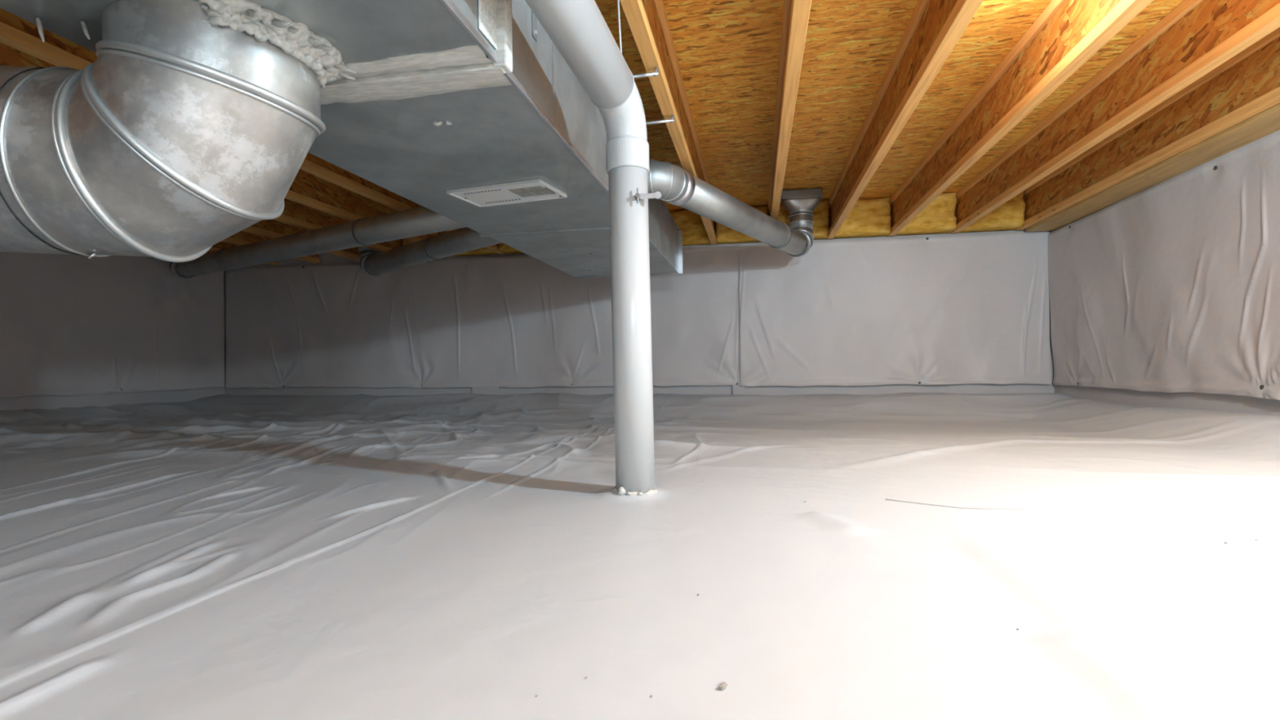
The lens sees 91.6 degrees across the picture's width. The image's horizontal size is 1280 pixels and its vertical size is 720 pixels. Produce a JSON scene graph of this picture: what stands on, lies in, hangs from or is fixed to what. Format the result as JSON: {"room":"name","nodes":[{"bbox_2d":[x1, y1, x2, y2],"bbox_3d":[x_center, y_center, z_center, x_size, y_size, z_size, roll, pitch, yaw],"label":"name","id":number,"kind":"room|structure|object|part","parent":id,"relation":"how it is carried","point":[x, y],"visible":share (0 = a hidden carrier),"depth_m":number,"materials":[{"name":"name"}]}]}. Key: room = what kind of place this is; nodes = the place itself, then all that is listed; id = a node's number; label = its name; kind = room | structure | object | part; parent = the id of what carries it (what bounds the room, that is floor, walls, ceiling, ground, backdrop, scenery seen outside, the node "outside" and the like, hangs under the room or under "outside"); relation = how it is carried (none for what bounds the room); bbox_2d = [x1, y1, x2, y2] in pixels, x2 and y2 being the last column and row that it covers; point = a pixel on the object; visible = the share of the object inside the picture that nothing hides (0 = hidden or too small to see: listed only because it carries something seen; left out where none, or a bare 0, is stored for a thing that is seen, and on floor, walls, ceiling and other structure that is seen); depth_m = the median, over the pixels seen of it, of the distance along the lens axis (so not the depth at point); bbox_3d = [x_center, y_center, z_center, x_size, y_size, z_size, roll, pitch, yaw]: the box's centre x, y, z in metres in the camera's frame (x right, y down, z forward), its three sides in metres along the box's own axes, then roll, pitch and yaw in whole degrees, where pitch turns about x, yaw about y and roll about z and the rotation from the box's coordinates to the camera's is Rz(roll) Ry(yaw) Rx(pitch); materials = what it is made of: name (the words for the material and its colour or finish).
{"room":"building cavity","nodes":[
{"label":"building cavity","id":0,"kind":"room"},
{"bbox_2d":[0,271,225,410],"bbox_3d":[-4.262,-0.233,1.554,0.200,1.589,7.500,-1,0,10],"label":"wall","id":1,"kind":"structure","parent":0,"point":[34,402],"depth_m":4.26,"materials":[{"name":"white plastic"}]},
{"bbox_2d":[0,251,225,397],"bbox_3d":[-3.848,-0.273,3.084,0.061,1.002,4.260,-1,0,10],"label":"liner","id":2,"kind":"object","parent":1,"relation":"attached to","point":[70,324],"visible":0.88,"depth_m":4.23,"materials":[{"name":"grey plastic"}]},
{"bbox_2d":[224,213,1054,395],"bbox_3d":[-0.369,-0.261,4.748,6.690,1.589,0.200,-1,0,10],"label":"wall","id":3,"kind":"structure","parent":0,"point":[325,258],"depth_m":4.52,"materials":[{"name":"white plastic"}]},
{"bbox_2d":[225,257,468,388],"bbox_3d":[-2.384,-0.275,4.990,2.160,1.007,0.033,-1,0,10],"label":"liner","id":4,"kind":"object","parent":3,"relation":"attached to","point":[332,325],"visible":0.94,"depth_m":4.98,"materials":[{"name":"grey plastic"}]},
{"bbox_2d":[471,386,499,395],"bbox_3d":[-1.184,0.288,4.784,0.220,0.210,0.021,-1,0,10],"label":"trim","id":5,"kind":"structure","parent":3,"relation":"attached to","point":[482,390],"depth_m":4.77,"materials":[{"name":"white plastic"}]},
{"bbox_2d":[466,244,740,387],"bbox_3d":[-0.309,-0.301,4.599,2.075,1.008,0.035,-1,0,10],"label":"liner","id":6,"kind":"object","parent":3,"relation":"attached to","point":[532,323],"visible":0.82,"depth_m":4.62,"materials":[{"name":"grey plastic"}]},
{"bbox_2d":[732,385,745,394],"bbox_3d":[0.703,0.263,4.433,0.090,0.210,0.023,-1,0,10],"label":"trim","id":7,"kind":"structure","parent":3,"relation":"attached to","point":[736,389],"depth_m":4.42,"materials":[{"name":"white plastic"}]},
{"bbox_2d":[738,231,1051,386],"bbox_3d":[1.684,-0.329,4.227,1.990,1.012,0.047,-1,0,10],"label":"liner","id":8,"kind":"object","parent":3,"relation":"attached to","point":[959,308],"visible":1,"depth_m":4.21,"materials":[{"name":"grey plastic"}]},
{"bbox_2d":[0,392,1279,719],"bbox_3d":[-1.064,0.293,0.959,6.330,0.141,7.540,-1,0,10],"label":"floor","id":9,"kind":"structure","parent":0,"point":[470,556],"depth_m":0.94,"materials":[{"name":"white plastic"}]},
{"bbox_2d":[524,0,662,495],"bbox_3d":[-0.224,-0.230,0.666,0.167,1.134,1.717,-1,0,14],"label":"vent pipe","id":10,"kind":"object","parent":9,"relation":"on","point":[578,29],"visible":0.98,"depth_m":1.40,"materials":[{"name":"grey plastic"}]},
{"bbox_2d":[719,681,727,689],"bbox_3d":[0.075,0.294,0.562,0.008,0.005,0.006,0,0,-31],"label":"crumb","id":11,"kind":"object","parent":9,"relation":"on","point":[722,686],"visible":1,"depth_m":0.56,"materials":[{"name":"beige"}]},
{"bbox_2d":[884,498,1023,509],"bbox_3d":[0.641,0.299,1.281,0.258,0.003,0.034,-1,0,26],"label":"thread","id":12,"kind":"object","parent":9,"relation":"on","point":[885,499],"visible":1,"depth_m":1.26},
{"bbox_2d":[594,0,1183,211],"bbox_3d":[-1.081,-1.100,0.967,6.690,0.060,7.900,-1,0,10],"label":"ceiling","id":13,"kind":"structure","parent":0,"point":[727,51],"depth_m":2.41,"materials":[{"name":"brown wood"}]},
{"bbox_2d":[0,42,457,257],"bbox_3d":[-2.117,-0.935,1.159,0.042,0.242,7.476,-1,0,10],"label":"joist","id":14,"kind":"object","parent":13,"relation":"attached to","point":[308,189],"visible":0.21,"depth_m":3.35,"materials":[{"name":"brown wood"}]},
{"bbox_2d":[207,241,276,265],"bbox_3d":[-3.690,-0.914,1.450,0.042,0.242,7.476,-1,0,10],"label":"joist","id":15,"kind":"object","parent":13,"relation":"attached to","point":[219,246],"visible":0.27,"depth_m":4.61,"materials":[{"name":"brown wood"}]},
{"bbox_2d":[0,8,506,254],"bbox_3d":[-1.724,-0.940,1.086,0.042,0.242,7.476,-1,0,10],"label":"joist","id":16,"kind":"object","parent":13,"relation":"attached to","point":[17,33],"visible":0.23,"depth_m":1.75,"materials":[{"name":"brown wood"}]},
{"bbox_2d":[220,231,319,263],"bbox_3d":[-3.297,-0.919,1.377,0.042,0.242,7.476,-1,0,10],"label":"joist","id":17,"kind":"object","parent":13,"relation":"attached to","point":[242,237],"visible":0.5,"depth_m":4.35,"materials":[{"name":"brown wood"}]},
{"bbox_2d":[241,219,358,260],"bbox_3d":[-2.903,-0.924,1.305,0.042,0.242,7.476,-1,0,10],"label":"joist","id":18,"kind":"object","parent":13,"relation":"attached to","point":[270,228],"visible":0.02,"depth_m":4.09,"materials":[{"name":"brown wood"}]},
{"bbox_2d":[272,198,402,252],"bbox_3d":[-2.510,-0.930,1.232,0.042,0.242,7.476,-1,0,10],"label":"joist","id":19,"kind":"object","parent":13,"relation":"attached to","point":[294,214],"visible":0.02,"depth_m":3.82,"materials":[{"name":"brown wood"}]},
{"bbox_2d":[401,239,452,257],"bbox_3d":[-1.647,-0.919,4.790,0.354,0.234,0.187,-1,0,10],"label":"insulation batt","id":20,"kind":"object","parent":13,"relation":"attached to","point":[403,242],"visible":0.02,"depth_m":4.76,"materials":[{"name":"yellow fabric"}]},
{"bbox_2d":[454,247,500,256],"bbox_3d":[-1.254,-0.924,4.715,0.354,0.234,0.189,-1,0,10],"label":"insulation batt","id":21,"kind":"object","parent":13,"relation":"attached to","point":[481,251],"visible":0.16,"depth_m":4.71,"materials":[{"name":"yellow fabric"}]},
{"bbox_2d":[497,242,523,253],"bbox_3d":[-0.863,-0.929,4.632,0.354,0.234,0.211,-1,0,10],"label":"insulation batt","id":22,"kind":"object","parent":13,"relation":"attached to","point":[503,247],"visible":0.05,"depth_m":4.60,"materials":[{"name":"yellow fabric"}]},
{"bbox_2d":[619,0,716,244],"bbox_3d":[-0.150,-0.961,0.794,0.042,0.242,7.476,-1,0,10],"label":"joist","id":23,"kind":"object","parent":13,"relation":"attached to","point":[647,20],"visible":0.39,"depth_m":2.04,"materials":[{"name":"brown wood"}]},
{"bbox_2d":[617,0,622,53],"bbox_3d":[-0.044,-0.740,1.366,0.012,0.194,0.009,-1,0,10],"label":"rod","id":24,"kind":"object","parent":23,"relation":"hanging from","point":[618,1],"visible":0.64,"depth_m":1.37,"materials":[{"name":"grey metal"}]},
{"bbox_2d":[632,66,658,78],"bbox_3d":[0.002,-0.824,1.790,0.102,0.026,0.011,-1,0,10],"label":"hook","id":25,"kind":"object","parent":23,"relation":"attached to","point":[655,73],"visible":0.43,"depth_m":1.78,"materials":[{"name":"metal"}]},
{"bbox_3d":[0.012,-0.817,1.788,0.083,0.012,0.011,-1,0,10],"label":"rod","id":26,"kind":"part","parent":25,"relation":"part of","materials":[{"name":"metal"}]},
{"bbox_2d":[645,115,674,124],"bbox_3d":[0.053,-0.822,2.136,0.129,0.026,0.011,-1,0,10],"label":"hook","id":27,"kind":"object","parent":23,"relation":"attached to","point":[672,119],"visible":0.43,"depth_m":2.13,"materials":[{"name":"metal"}]},
{"bbox_3d":[0.062,-0.816,2.135,0.110,0.012,0.011,-1,0,10],"label":"rod","id":28,"kind":"part","parent":27,"relation":"part of","materials":[{"name":"metal"}]},
{"bbox_3d":[-0.753,-1.078,1.941,2.396,0.020,1.216,-1,0,10],"label":"panel","id":29,"kind":"part","parent":13,"relation":"part of","materials":[{"name":"brown wood"}]},
{"bbox_2d":[669,209,711,245],"bbox_3d":[0.322,-0.945,4.440,0.354,0.234,0.156,-1,0,10],"label":"insulation batt","id":30,"kind":"object","parent":13,"relation":"attached to","point":[694,232],"visible":0.52,"depth_m":4.39,"materials":[{"name":"yellow fabric"}]},
{"bbox_3d":[-0.337,-1.069,4.184,2.396,0.020,0.899,-1,0,10],"label":"panel","id":31,"kind":"part","parent":13,"relation":"part of","materials":[{"name":"brown wood"}]},
{"bbox_2d":[715,205,767,244],"bbox_3d":[0.715,-0.950,4.364,0.354,0.234,0.163,-1,0,10],"label":"insulation batt","id":32,"kind":"object","parent":13,"relation":"attached to","point":[725,235],"visible":0.35,"depth_m":4.33,"materials":[{"name":"yellow fabric"}]},
{"bbox_2d":[767,0,811,220],"bbox_3d":[0.243,-0.966,0.721,0.042,0.242,7.476,-1,0,10],"label":"joist","id":33,"kind":"object","parent":13,"relation":"attached to","point":[796,13],"visible":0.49,"depth_m":2.06,"materials":[{"name":"brown wood"}]},
{"bbox_2d":[777,200,828,239],"bbox_3d":[1.104,-0.956,4.271,0.354,0.234,0.204,-1,0,10],"label":"insulation batt","id":34,"kind":"object","parent":13,"relation":"attached to","point":[820,217],"visible":0.33,"depth_m":4.19,"materials":[{"name":"yellow fabric"}]},
{"bbox_2d":[833,197,891,239],"bbox_3d":[1.500,-0.961,4.209,0.354,0.234,0.181,-1,0,10],"label":"insulation batt","id":35,"kind":"object","parent":13,"relation":"attached to","point":[868,218],"visible":0.79,"depth_m":4.14,"materials":[{"name":"yellow fabric"}]},
{"bbox_3d":[1.141,-1.096,2.831,2.596,0.020,1.216,-1,0,10],"label":"panel","id":36,"kind":"part","parent":13,"relation":"part of","materials":[{"name":"brown wood"}]},
{"bbox_3d":[1.727,-1.097,3.801,1.796,0.020,0.899,-1,0,10],"label":"panel","id":37,"kind":"part","parent":13,"relation":"part of","materials":[{"name":"brown wood"}]},
{"bbox_2d":[826,0,983,239],"bbox_3d":[0.636,-0.972,0.648,0.042,0.242,7.476,-1,0,10],"label":"joist","id":38,"kind":"object","parent":13,"relation":"attached to","point":[934,28],"visible":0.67,"depth_m":2.16,"materials":[{"name":"brown wood"}]},
{"bbox_2d":[894,192,956,235],"bbox_3d":[1.891,-0.966,4.126,0.354,0.234,0.203,-1,0,10],"label":"insulation batt","id":39,"kind":"object","parent":13,"relation":"attached to","point":[939,217],"visible":0.69,"depth_m":4.06,"materials":[{"name":"yellow fabric"}]},
{"bbox_2d":[957,191,1025,233],"bbox_3d":[2.285,-0.972,4.054,0.354,0.234,0.199,-1,0,10],"label":"insulation batt","id":40,"kind":"object","parent":13,"relation":"attached to","point":[1010,215],"visible":0.52,"depth_m":3.97,"materials":[{"name":"yellow fabric"}]},
{"bbox_3d":[1.312,-1.105,1.558,1.796,0.020,1.216,-1,0,10],"label":"panel","id":41,"kind":"part","parent":13,"relation":"part of","materials":[{"name":"brown wood"}]},
{"bbox_2d":[887,0,1153,236],"bbox_3d":[1.029,-0.977,0.576,0.042,0.242,7.476,-1,0,10],"label":"joist","id":42,"kind":"object","parent":13,"relation":"attached to","point":[1066,34],"visible":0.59,"depth_m":2.17,"materials":[{"name":"brown wood"}]},
{"bbox_2d":[951,0,1279,233],"bbox_3d":[1.423,-0.982,0.503,0.042,0.242,7.476,-1,0,10],"label":"joist","id":43,"kind":"object","parent":13,"relation":"attached to","point":[1196,37],"visible":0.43,"depth_m":2.20,"materials":[{"name":"brown wood"}]},
{"bbox_2d":[1016,26,1279,231],"bbox_3d":[1.816,-0.988,0.430,0.042,0.242,7.476,-1,0,10],"label":"joist","id":44,"kind":"object","parent":13,"relation":"attached to","point":[1246,85],"visible":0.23,"depth_m":2.58,"materials":[{"name":"brown wood"}]},
{"bbox_3d":[-0.544,-0.956,0.867,0.042,0.242,7.476,-1,0,10],"label":"joist","id":45,"kind":"object","parent":13,"relation":"attached to","visible":0},
{"bbox_2d":[0,0,682,278],"bbox_3d":[-0.574,-0.675,1.231,0.701,0.303,5.406,-1,0,10],"label":"duct","id":46,"kind":"object","parent":45,"relation":"hanging from","point":[443,95],"visible":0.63,"depth_m":1.41,"materials":[{"name":"metal"}]},
{"bbox_2d":[0,0,356,262],"bbox_3d":[-1.435,-0.362,1.076,1.866,0.392,0.358,-1,0,0],"label":"duct","id":47,"kind":"object","parent":46,"relation":"attached to","point":[192,125],"visible":1,"depth_m":0.96,"materials":[{"name":"silver metal"}]},
{"bbox_2d":[357,226,502,275],"bbox_3d":[-1.300,-0.837,3.956,2.132,0.409,0.172,-1,0,44],"label":"duct","id":48,"kind":"object","parent":46,"relation":"attached to","point":[462,240],"visible":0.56,"depth_m":3.96,"materials":[{"name":"metal"}]},
{"bbox_2d":[446,178,567,207],"bbox_3d":[-0.420,-0.526,1.980,0.328,0.014,0.184,-1,0,19],"label":"air register","id":49,"kind":"object","parent":46,"relation":"attached to","point":[532,190],"visible":1,"depth_m":1.97,"materials":[{"name":"white metal"}]},
{"bbox_3d":[-0.278,-0.524,1.931,0.004,0.006,0.064,-1,0,20],"label":"lever","id":50,"kind":"part","parent":49,"relation":"part of","materials":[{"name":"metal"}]},
{"bbox_2d":[647,159,822,257],"bbox_3d":[0.583,-0.861,3.275,0.293,0.426,1.934,-1,0,32],"label":"duct","id":51,"kind":"object","parent":46,"relation":"attached to","point":[677,186],"visible":0.98,"depth_m":3.09,"materials":[{"name":"metal"}]},
{"bbox_3d":[-4.083,-0.909,1.523,0.042,0.242,7.476,-1,0,10],"label":"joist","id":52,"kind":"object","parent":13,"relation":"attached to","visible":0},
{"bbox_2d":[168,206,466,278],"bbox_3d":[-2.036,-0.829,3.782,3.404,0.409,0.182,-1,0,32],"label":"duct","id":53,"kind":"object","parent":52,"relation":"attached to","point":[420,220],"visible":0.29,"depth_m":3.59,"materials":[{"name":"metal"}]},
{"bbox_2d":[1051,106,1279,414],"bbox_3d":[2.119,-0.318,0.371,0.200,1.589,7.500,-1,0,10],"label":"wall","id":54,"kind":"structure","parent":0,"point":[1189,400],"depth_m":2.87,"materials":[{"name":"white plastic"}]},
{"bbox_2d":[1025,103,1279,231],"bbox_3d":[1.920,-0.858,0.385,0.181,0.019,7.430,-1,0,10],"label":"sill plate","id":55,"kind":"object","parent":54,"relation":"attached to","point":[1267,122],"depth_m":2.70,"materials":[{"name":"brown wood"}]},
{"bbox_2d":[1048,129,1279,399],"bbox_3d":[2.316,-0.344,2.145,0.044,0.998,3.860,-1,0,10],"label":"liner","id":56,"kind":"object","parent":54,"relation":"attached to","point":[1173,285],"visible":1,"depth_m":2.81,"materials":[{"name":"grey plastic"}]}
]}

